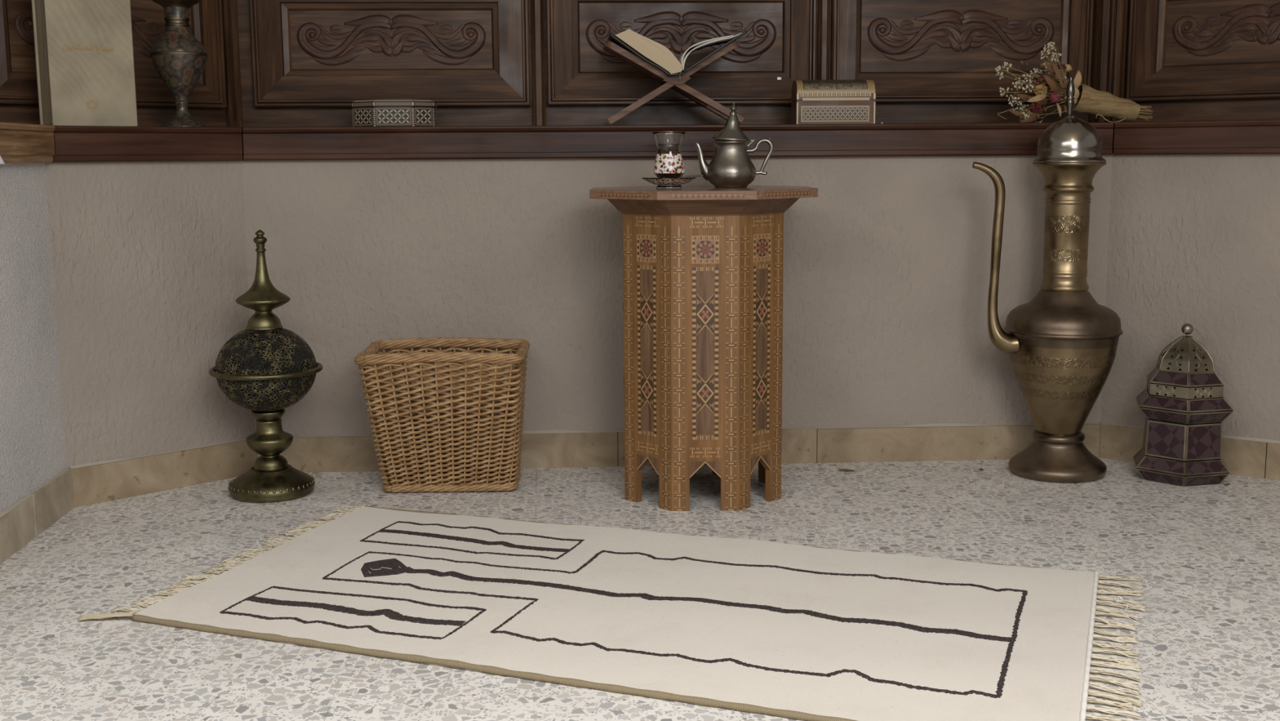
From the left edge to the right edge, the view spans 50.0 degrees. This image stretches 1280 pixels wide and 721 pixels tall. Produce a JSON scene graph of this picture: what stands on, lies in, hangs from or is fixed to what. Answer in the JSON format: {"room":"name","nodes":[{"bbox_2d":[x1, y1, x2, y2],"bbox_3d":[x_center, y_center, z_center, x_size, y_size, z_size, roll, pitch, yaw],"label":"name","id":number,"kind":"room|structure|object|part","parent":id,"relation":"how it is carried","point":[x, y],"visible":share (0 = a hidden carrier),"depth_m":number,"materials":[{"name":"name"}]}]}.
{"room":"prayer room","nodes":[
{"label":"prayer room","id":0,"kind":"room"},
{"bbox_2d":[0,162,66,511],"bbox_3d":[-1.105,0.210,0.913,0.330,0.663,3.556,-1,9,-5],"label":"wall","id":1,"kind":"structure","parent":0,"point":[33,446],"depth_m":2.38,"materials":[{"name":"paint"}]},
{"bbox_2d":[0,122,55,163],"bbox_3d":[-1.041,-0.144,0.842,0.255,0.066,3.510,-1,9,-5],"label":"trim","id":2,"kind":"structure","parent":1,"relation":"on","point":[20,143],"depth_m":2.33,"materials":[{"name":"brown wood"}]},
{"bbox_2d":[0,155,4,164],"bbox_3d":[-1.098,-0.330,2.075,0.192,0.070,0.239,0,9,0],"label":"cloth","id":3,"kind":"object","parent":2,"relation":"on","point":[2,162],"visible":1,"depth_m":2.18,"materials":[{"name":"white fabric"}]},
{"bbox_2d":[0,468,74,564],"bbox_3d":[-0.937,0.498,0.891,0.030,0.099,3.400,-1,9,-5],"label":"baseboard","id":4,"kind":"structure","parent":1,"relation":"attached to","point":[24,520],"depth_m":2.37,"materials":[{"name":"stone"}]},
{"bbox_2d":[44,160,254,468],"bbox_3d":[-1.060,-0.070,2.773,0.330,0.663,0.670,8,12,44],"label":"wall","id":5,"kind":"structure","parent":0,"point":[149,267],"depth_m":2.64,"materials":[{"name":"paint"}]},
{"bbox_2d":[0,0,226,127],"bbox_3d":[-1.076,-0.838,2.730,0.043,0.745,0.560,8,12,44],"label":"door","id":6,"kind":"structure","parent":5,"relation":"in","point":[156,105],"depth_m":2.82,"materials":[{"name":"brown wood"}]},
{"bbox_3d":[-1.075,-0.810,2.734,0.265,0.476,0.267,0,9,0],"label":"panel","id":7,"kind":"part","parent":6,"relation":"part of","materials":[{"name":"brown wood"}]},
{"bbox_2d":[52,125,242,162],"bbox_3d":[-1.014,-0.420,2.677,0.255,0.066,0.584,8,12,44],"label":"trim","id":8,"kind":"structure","parent":5,"relation":"on","point":[73,144],"depth_m":2.59,"materials":[{"name":"brown wood"}]},
{"bbox_2d":[31,0,137,126],"bbox_3d":[-1.036,-0.594,2.567,0.057,0.310,0.167,8,12,43],"label":"book","id":9,"kind":"object","parent":8,"relation":"on","point":[84,55],"visible":0.99,"depth_m":2.54,"materials":[{"name":"beige paper"}]},
{"bbox_2d":[150,0,208,126],"bbox_3d":[-0.901,-0.582,2.688,0.108,0.248,0.108,0,9,0],"label":"vase","id":10,"kind":"object","parent":8,"relation":"on","point":[180,59],"visible":0.99,"depth_m":2.66,"materials":[{"name":"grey metal"}]},
{"bbox_2d":[69,438,257,506],"bbox_3d":[-0.936,0.224,2.713,0.029,0.098,0.383,8,12,44],"label":"baseboard","id":11,"kind":"structure","parent":5,"relation":"attached to","point":[102,481],"depth_m":2.69,"materials":[{"name":"stone"}]},
{"bbox_2d":[0,457,1279,720],"bbox_3d":[0.404,0.556,0.843,5.200,0.060,5.500,0,9,0],"label":"floor","id":12,"kind":"structure","parent":0,"point":[1206,557],"depth_m":2.15,"materials":[{"name":"stone"}]},
{"bbox_2d":[208,229,323,502],"bbox_3d":[-0.716,0.006,2.630,0.211,0.511,0.211,0,9,3],"label":"incense burner","id":13,"kind":"object","parent":12,"relation":"on","point":[261,369],"visible":1,"depth_m":2.59,"materials":[{"name":"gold metal"}]},
{"bbox_3d":[-0.716,-0.023,2.625,0.189,0.085,0.188,0,9,0],"label":"globe","id":14,"kind":"part","parent":13,"relation":"part of","materials":[{"name":"metal"}]},
{"bbox_3d":[-0.715,0.057,2.637,0.189,0.078,0.188,0,9,0],"label":"globe","id":15,"kind":"part","parent":13,"relation":"part of","materials":[{"name":"metal"}]},
{"bbox_3d":[-0.715,0.160,2.653,0.089,0.098,0.089,0,9,0],"label":"stem","id":16,"kind":"part","parent":13,"relation":"part of","materials":[{"name":"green metal"}]},
{"bbox_2d":[354,337,529,493],"bbox_3d":[-0.381,0.108,2.709,0.327,0.283,0.231,0,9,0],"label":"wicker basket","id":17,"kind":"object","parent":12,"relation":"on","point":[507,380],"visible":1,"depth_m":2.63,"materials":[{"name":"beige wicker"}]},
{"bbox_2d":[77,505,1145,720],"bbox_3d":[-0.018,0.346,2.013,1.426,0.015,0.698,3,9,20],"label":"rug","id":18,"kind":"object","parent":12,"relation":"on","point":[799,632],"visible":1,"depth_m":1.94,"materials":[{"name":"fabric"}]},
{"bbox_2d":[589,185,817,511],"bbox_3d":[0.118,-0.034,2.622,0.416,0.587,0.416,0,9,0],"label":"table","id":19,"kind":"object","parent":12,"relation":"on","point":[703,265],"visible":1,"depth_m":2.49,"materials":[{"name":"brown wood"}]},
{"bbox_3d":[-0.018,0.236,2.605,0.024,0.060,0.060,-4,9,-22],"label":"leg","id":20,"kind":"part","parent":19,"relation":"part of","materials":[{"name":"brown wood"}]},
{"bbox_2d":[641,177,696,189],"bbox_3d":[0.053,-0.326,2.525,0.101,0.020,0.097,0,9,0],"label":"saucer","id":21,"kind":"object","parent":19,"relation":"on","point":[662,183],"visible":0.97,"depth_m":2.50,"materials":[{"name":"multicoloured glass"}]},
{"bbox_2d":[652,131,685,177],"bbox_3d":[0.053,-0.372,2.518,0.060,0.093,0.060,0,9,0],"label":"tea glass","id":22,"kind":"object","parent":21,"relation":"on","point":[668,163],"visible":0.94,"depth_m":2.50,"materials":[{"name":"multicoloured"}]},
{"bbox_2d":[681,174,703,177],"bbox_3d":[0.092,-0.341,2.541,0.056,0.004,0.009,-4,9,-25],"label":"teaspoon","id":23,"kind":"object","parent":21,"relation":"on","point":[693,175],"visible":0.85,"depth_m":2.54,"materials":[{"name":"silver metal"}]},
{"bbox_3d":[0.063,0.247,2.526,0.060,0.060,0.024,3,9,22],"label":"leg","id":24,"kind":"part","parent":19,"relation":"part of","materials":[{"name":"brown wood"}]},
{"bbox_2d":[694,101,773,187],"bbox_3d":[0.176,-0.404,2.574,0.113,0.159,0.102,-8,11,-41],"label":"teapot","id":25,"kind":"object","parent":19,"relation":"on","point":[731,166],"visible":1,"depth_m":2.55,"materials":[{"name":"grey metal"}]},
{"bbox_3d":[0.122,-0.374,2.578,0.038,0.073,0.026,0,9,0],"label":"spout","id":26,"kind":"part","parent":25,"relation":"part of","materials":[{"name":"grey metal"}]},
{"bbox_3d":[0.171,-0.437,2.569,0.072,0.061,0.072,0,9,0],"label":"lid","id":27,"kind":"part","parent":25,"relation":"part of","materials":[{"name":"grey metal"}]},
{"bbox_3d":[0.223,-0.383,2.577,0.056,0.070,0.008,0,9,0],"label":"handle","id":28,"kind":"part","parent":25,"relation":"part of","materials":[{"name":"grey metal"}]},
{"bbox_3d":[0.176,0.247,2.526,0.060,0.060,0.024,-4,9,-22],"label":"leg","id":29,"kind":"part","parent":19,"relation":"part of","materials":[{"name":"brown wood"}]},
{"bbox_3d":[0.256,0.217,2.718,0.024,0.060,0.060,-4,9,-22],"label":"leg","id":30,"kind":"part","parent":19,"relation":"part of","materials":[{"name":"brown wood"}]},
{"bbox_3d":[0.257,0.234,2.605,0.024,0.060,0.060,3,9,22],"label":"leg","id":31,"kind":"part","parent":19,"relation":"part of","materials":[{"name":"brown wood"}]},
{"bbox_2d":[837,468,865,471],"bbox_3d":[0.435,0.225,2.822,0.062,0.005,0.016,0,9,0],"label":"dry petal","id":32,"kind":"object","parent":12,"relation":"on","point":[843,469],"visible":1,"depth_m":2.82,"materials":[{"name":"brown plant"}]},
{"bbox_2d":[972,75,1123,483],"bbox_3d":[0.827,-0.160,2.721,0.279,0.792,0.229,-8,11,-40],"label":"ewer","id":33,"kind":"object","parent":12,"relation":"on","point":[1061,344],"visible":1,"depth_m":2.69,"materials":[{"name":"gold metal"}]},
{"bbox_3d":[0.703,-0.200,2.711,0.104,0.380,0.042,0,9,0],"label":"spout","id":34,"kind":"part","parent":33,"relation":"part of","materials":[{"name":"gold metal"}]},
{"bbox_3d":[0.844,-0.435,2.696,0.138,0.091,0.138,0,9,0],"label":"lid","id":35,"kind":"part","parent":33,"relation":"part of","materials":[{"name":"silver metal"}]},
{"bbox_2d":[1133,323,1233,486],"bbox_3d":[1.079,0.081,2.728,0.193,0.311,0.192,0,9,0],"label":"lantern","id":36,"kind":"object","parent":12,"relation":"on","point":[1181,441],"visible":1,"depth_m":2.68,"materials":[{"name":"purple metal"}]},
{"bbox_3d":[1.006,0.195,2.767,0.014,0.019,0.091,2,9,16],"label":"pane","id":37,"kind":"part","parent":36,"relation":"part of","materials":[{"name":"purple glass"}]},
{"bbox_3d":[1.006,0.195,2.767,0.018,0.023,0.099,2,9,16],"label":"panel","id":38,"kind":"part","parent":36,"relation":"part of","materials":[{"name":"grey metal"}]},
{"bbox_3d":[1.006,0.073,2.748,0.019,0.022,0.099,2,9,16],"label":"roof panel","id":39,"kind":"part","parent":36,"relation":"part of","materials":[{"name":"grey metal"}]},
{"bbox_3d":[1.006,0.073,2.748,0.015,0.018,0.091,2,9,16],"label":"pane","id":40,"kind":"part","parent":36,"relation":"part of","materials":[{"name":"purple glass"}]},
{"bbox_3d":[1.014,0.146,2.757,0.004,0.070,0.080,2,9,16],"label":"window panel","id":41,"kind":"part","parent":36,"relation":"part of","materials":[{"name":"grey metal"}]},
{"bbox_3d":[1.015,0.147,2.757,0.003,0.064,0.073,2,9,16],"label":"pane","id":42,"kind":"part","parent":36,"relation":"part of","materials":[{"name":"purple glass"}]},
{"bbox_3d":[1.022,0.027,2.737,0.015,0.019,0.071,2,9,16],"label":"pane","id":43,"kind":"part","parent":36,"relation":"part of","materials":[{"name":"purple glass"}]},
{"bbox_3d":[1.022,0.026,2.737,0.018,0.024,0.078,2,9,16],"label":"roof panel","id":44,"kind":"part","parent":36,"relation":"part of","materials":[{"name":"grey metal"}]},
{"bbox_3d":[1.062,0.211,2.823,0.091,0.021,0.015,-3,9,-14],"label":"pane","id":45,"kind":"part","parent":36,"relation":"part of","materials":[{"name":"purple glass"}]},
{"bbox_3d":[1.022,0.206,2.689,0.075,0.023,0.076,0,9,0],"label":"panel","id":46,"kind":"part","parent":36,"relation":"part of","materials":[{"name":"purple glass"}]},
{"bbox_3d":[1.061,0.065,2.801,0.091,0.018,0.015,-3,9,-14],"label":"pane","id":47,"kind":"part","parent":36,"relation":"part of","materials":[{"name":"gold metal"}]},
{"bbox_3d":[1.025,0.230,2.697,0.018,0.025,0.099,-9,12,-43],"label":"panel","id":48,"kind":"part","parent":36,"relation":"part of","materials":[{"name":"purple glass"}]},
{"bbox_3d":[1.022,0.206,2.690,0.068,0.019,0.070,0,9,0],"label":"pane","id":49,"kind":"part","parent":36,"relation":"part of","materials":[{"name":"purple glass"}]},
{"bbox_3d":[1.025,0.230,2.697,0.015,0.021,0.091,-9,12,-43],"label":"pane","id":50,"kind":"part","parent":36,"relation":"part of","materials":[{"name":"purple glass"}]},
{"bbox_3d":[1.063,0.139,2.804,0.073,0.064,0.003,-3,9,-14],"label":"pane","id":51,"kind":"part","parent":36,"relation":"part of","materials":[{"name":"purple glass"}]},
{"bbox_3d":[1.021,0.084,2.671,0.075,0.022,0.077,0,9,0],"label":"roof panel","id":52,"kind":"part","parent":36,"relation":"part of","materials":[{"name":"purple glass"}]},
{"bbox_3d":[1.021,0.108,2.675,0.076,0.025,0.077,0,9,0],"label":"roof panel","id":53,"kind":"part","parent":36,"relation":"part of","materials":[{"name":"purple glass"}]},
{"bbox_3d":[1.022,0.084,2.672,0.069,0.018,0.070,0,9,0],"label":"pane","id":54,"kind":"part","parent":36,"relation":"part of","materials":[{"name":"purple glass"}]},
{"bbox_3d":[1.025,0.108,2.679,0.016,0.021,0.092,-9,12,-43],"label":"pane","id":55,"kind":"part","parent":36,"relation":"part of","materials":[{"name":"purple glass"}]},
{"bbox_3d":[1.031,0.156,2.691,0.057,0.070,0.059,0,9,0],"label":"window panel","id":56,"kind":"part","parent":36,"relation":"part of","materials":[{"name":"grey metal"}]},
{"bbox_3d":[1.031,0.156,2.692,0.003,0.064,0.073,-9,12,-43],"label":"pane","id":57,"kind":"part","parent":36,"relation":"part of","materials":[{"name":"purple glass"}]},
{"bbox_3d":[1.037,0.035,2.680,0.018,0.024,0.078,-9,12,-43],"label":"roof panel","id":58,"kind":"part","parent":36,"relation":"part of","materials":[{"name":"purple glass"}]},
{"bbox_3d":[1.037,0.035,2.680,0.015,0.019,0.071,-9,12,-43],"label":"pane","id":59,"kind":"part","parent":36,"relation":"part of","materials":[{"name":"purple glass"}]},
{"bbox_3d":[1.135,0.213,2.802,0.015,0.021,0.091,-9,12,-43],"label":"pane","id":60,"kind":"part","parent":36,"relation":"part of","materials":[{"name":"metal"}]},
{"bbox_3d":[1.129,0.142,2.785,0.003,0.064,0.073,-9,12,-43],"label":"pane","id":61,"kind":"part","parent":36,"relation":"part of","materials":[{"name":"metal"}]},
{"bbox_3d":[1.097,0.159,2.673,0.078,0.070,0.023,0,9,0],"label":"window panel","id":62,"kind":"part","parent":36,"relation":"part of","materials":[{"name":"grey metal"}]},
{"bbox_3d":[1.097,0.159,2.674,0.073,0.064,0.003,-3,9,-14],"label":"pane","id":63,"kind":"part","parent":36,"relation":"part of","materials":[{"name":"purple glass"}]},
{"bbox_3d":[1.094,0.037,2.664,0.071,0.019,0.015,-3,9,-14],"label":"pane","id":64,"kind":"part","parent":36,"relation":"part of","materials":[{"name":"purple glass"}]},
{"bbox_3d":[1.099,0.233,2.676,0.091,0.021,0.015,-3,9,-14],"label":"pane","id":65,"kind":"part","parent":36,"relation":"part of","materials":[{"name":"purple glass"}]},
{"bbox_3d":[1.096,0.037,2.663,0.076,0.024,0.034,0,9,0],"label":"roof panel","id":66,"kind":"part","parent":36,"relation":"part of","materials":[{"name":"purple glass"}]},
{"bbox_3d":[1.101,0.233,2.675,0.096,0.025,0.039,0,9,0],"label":"panel","id":67,"kind":"part","parent":36,"relation":"part of","materials":[{"name":"purple glass"}]},
{"bbox_3d":[1.101,0.209,2.671,0.089,0.019,0.034,0,9,0],"label":"pane","id":68,"kind":"part","parent":36,"relation":"part of","materials":[{"name":"purple glass"}]},
{"bbox_3d":[1.101,0.208,2.671,0.096,0.023,0.039,0,9,0],"label":"panel","id":69,"kind":"part","parent":36,"relation":"part of","materials":[{"name":"purple glass"}]},
{"bbox_3d":[1.134,0.067,2.780,0.015,0.018,0.091,-9,12,-43],"label":"pane","id":70,"kind":"part","parent":36,"relation":"part of","materials":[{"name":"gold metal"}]},
{"bbox_3d":[1.100,0.110,2.657,0.089,0.021,0.036,0,9,0],"label":"pane","id":71,"kind":"part","parent":36,"relation":"part of","materials":[{"name":"purple glass"}]},
{"bbox_3d":[1.098,0.111,2.658,0.099,0.025,0.020,-3,9,-14],"label":"roof panel","id":72,"kind":"part","parent":36,"relation":"part of","materials":[{"name":"grey metal"}]},
{"bbox_3d":[1.098,0.087,2.654,0.091,0.018,0.015,-3,9,-14],"label":"pane","id":73,"kind":"part","parent":36,"relation":"part of","materials":[{"name":"purple glass"}]},
{"bbox_3d":[1.098,0.086,2.654,0.099,0.022,0.019,-3,9,-14],"label":"roof panel","id":74,"kind":"part","parent":36,"relation":"part of","materials":[{"name":"purple glass"}]},
{"bbox_2d":[241,152,1112,455],"bbox_3d":[0.080,-0.113,3.012,2.027,0.663,0.330,-1,9,-3],"label":"wall","id":75,"kind":"structure","parent":0,"point":[886,270],"depth_m":2.83,"materials":[{"name":"paint"}]},
{"bbox_2d":[221,0,243,127],"bbox_3d":[-0.877,-0.868,2.922,0.032,0.745,0.040,8,12,44],"label":"trim","id":76,"kind":"structure","parent":75,"relation":"attached to","point":[233,112],"depth_m":2.94,"materials":[{"name":"brown wood"}]},
{"bbox_2d":[236,0,533,127],"bbox_3d":[-0.534,-0.871,2.925,0.650,0.745,0.043,-1,9,-3],"label":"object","id":77,"kind":"structure","parent":75,"relation":"in","point":[304,63],"depth_m":2.95,"materials":[{"name":"brown wood"}]},
{"bbox_3d":[-0.534,-0.844,2.928,0.428,0.436,0.022,0,9,0],"label":"panel","id":78,"kind":"part","parent":77,"relation":"part of","materials":[{"name":"brown wood"}]},
{"bbox_2d":[530,0,546,125],"bbox_3d":[-0.221,-0.875,2.940,0.029,0.745,0.027,0,9,0],"label":"trim","id":79,"kind":"structure","parent":75,"relation":"attached to","point":[537,6],"depth_m":2.96,"materials":[{"name":"brown wood"}]},
{"bbox_2d":[241,122,1113,160],"bbox_3d":[0.082,-0.460,2.895,1.950,0.066,0.255,-1,9,-3],"label":"trim","id":80,"kind":"structure","parent":75,"relation":"on","point":[891,140],"depth_m":2.77,"materials":[{"name":"brown wood"}]},
{"bbox_2d":[351,99,437,126],"bbox_3d":[-0.513,-0.515,2.873,0.170,0.057,0.114,0,9,0],"label":"box","id":81,"kind":"object","parent":80,"relation":"on","point":[374,113],"visible":1,"depth_m":2.82,"materials":[{"name":"beige"}]},
{"bbox_3d":[-0.513,-0.536,2.870,0.170,0.015,0.114,0,9,0],"label":"lid","id":82,"kind":"part","parent":81,"relation":"part of","materials":[{"name":"beige"}]},
{"bbox_2d":[603,40,744,124],"bbox_3d":[0.068,-0.577,2.862,0.286,0.169,0.127,-1,9,-3],"label":"book stand","id":83,"kind":"object","parent":80,"relation":"on","point":[674,82],"visible":0.94,"depth_m":2.80,"materials":[{"name":"brown wood"}]},
{"bbox_2d":[607,28,746,79],"bbox_3d":[0.073,-0.631,2.861,0.279,0.102,0.168,-1,9,-3],"label":"open book","id":84,"kind":"object","parent":83,"relation":"on","point":[652,52],"visible":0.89,"depth_m":2.78,"materials":[{"name":"white paper"}]},
{"bbox_2d":[791,80,875,124],"bbox_3d":[0.402,-0.539,2.868,0.163,0.092,0.093,0,9,0],"label":"casket","id":85,"kind":"object","parent":80,"relation":"on","point":[812,101],"visible":0.99,"depth_m":2.83,"materials":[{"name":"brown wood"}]},
{"bbox_3d":[0.402,-0.563,2.864,0.163,0.044,0.093,0,9,0],"label":"lid","id":86,"kind":"part","parent":85,"relation":"part of","materials":[{"name":"brown wood"}]},
{"bbox_2d":[995,41,1152,123],"bbox_3d":[0.902,-0.575,2.849,0.329,0.172,0.079,-1,9,-1],"label":"bouquet","id":87,"kind":"object","parent":80,"relation":"on","point":[1088,100],"visible":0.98,"depth_m":2.83,"materials":[{"name":"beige plant"}]},
{"bbox_2d":[257,422,1100,472],"bbox_3d":[0.094,0.189,2.896,1.772,0.099,0.030,-1,9,-3],"label":"baseboard","id":88,"kind":"structure","parent":75,"relation":"attached to","point":[942,441],"depth_m":2.90,"materials":[{"name":"stone"}]},
{"bbox_2d":[543,0,817,125],"bbox_3d":[0.089,-0.880,2.957,0.645,0.745,0.043,-1,9,-3],"label":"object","id":89,"kind":"structure","parent":75,"relation":"in","point":[586,85],"depth_m":2.98,"materials":[{"name":"brown wood"}]},
{"bbox_3d":[0.089,-0.859,2.959,0.441,0.464,0.023,0,9,0],"label":"panel","id":90,"kind":"part","parent":89,"relation":"part of","materials":[{"name":"brown wood"}]},
{"bbox_2d":[816,0,830,79],"bbox_3d":[0.399,-0.884,2.971,0.026,0.745,0.027,0,9,0],"label":"trim","id":91,"kind":"structure","parent":75,"relation":"attached to","point":[824,6],"depth_m":2.99,"materials":[{"name":"brown wood"}]},
{"bbox_2d":[816,0,1093,124],"bbox_3d":[0.703,-0.889,2.988,0.635,0.745,0.043,-1,9,-3],"label":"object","id":92,"kind":"structure","parent":75,"relation":"in","point":[927,61],"depth_m":3.01,"materials":[{"name":"brown wood"}]},
{"bbox_3d":[0.703,-0.870,2.991,0.441,0.474,0.023,0,9,0],"label":"panel","id":93,"kind":"part","parent":92,"relation":"part of","materials":[{"name":"brown wood"}]},
{"bbox_2d":[1088,0,1112,122],"bbox_3d":[1.015,-0.892,2.996,0.037,0.745,0.041,0,9,0],"label":"trim","id":94,"kind":"structure","parent":75,"relation":"attached to","point":[1102,19],"depth_m":3.01,"materials":[{"name":"brown wood"}]},
{"bbox_2d":[1098,154,1279,457],"bbox_3d":[1.329,-0.096,2.840,0.864,0.663,0.330,6,11,36],"label":"wall","id":95,"kind":"structure","parent":0,"point":[1194,239],"depth_m":2.77,"materials":[{"name":"paint"}]},
{"bbox_2d":[1106,0,1115,122],"bbox_3d":[1.048,-0.893,3.006,0.046,0.745,0.026,0,9,0],"label":"trim","id":96,"kind":"structure","parent":95,"relation":"attached to","point":[1113,1],"depth_m":3.03,"materials":[{"name":"brown wood"}]},
{"bbox_2d":[1109,0,1129,122],"bbox_3d":[1.056,-0.891,2.992,0.028,0.745,0.032,6,11,36],"label":"trim","id":97,"kind":"structure","parent":95,"relation":"attached to","point":[1122,8],"depth_m":3.01,"materials":[{"name":"brown wood"}]},
{"bbox_2d":[1098,422,1279,480],"bbox_3d":[1.236,0.203,2.755,0.620,0.099,0.030,6,11,36],"label":"baseboard","id":98,"kind":"structure","parent":95,"relation":"attached to","point":[1254,457],"depth_m":2.77,"materials":[{"name":"stone"}]},
{"bbox_2d":[1111,119,1279,155],"bbox_3d":[1.289,-0.444,2.735,0.791,0.066,0.255,6,11,36],"label":"trim","id":99,"kind":"structure","parent":95,"relation":"on","point":[1224,136],"depth_m":2.72,"materials":[{"name":"brown wood"}]},
{"bbox_2d":[1124,0,1279,122],"bbox_3d":[1.299,-0.867,2.817,0.620,0.745,0.043,6,11,36],"label":"door","id":100,"kind":"structure","parent":95,"relation":"in","point":[1188,60],"depth_m":2.92,"materials":[{"name":"brown wood"}]},
{"bbox_3d":[1.299,-0.843,2.820,0.328,0.450,0.246,0,9,0],"label":"panel","id":101,"kind":"part","parent":100,"relation":"part of","materials":[{"name":"brown wood"}]}
]}

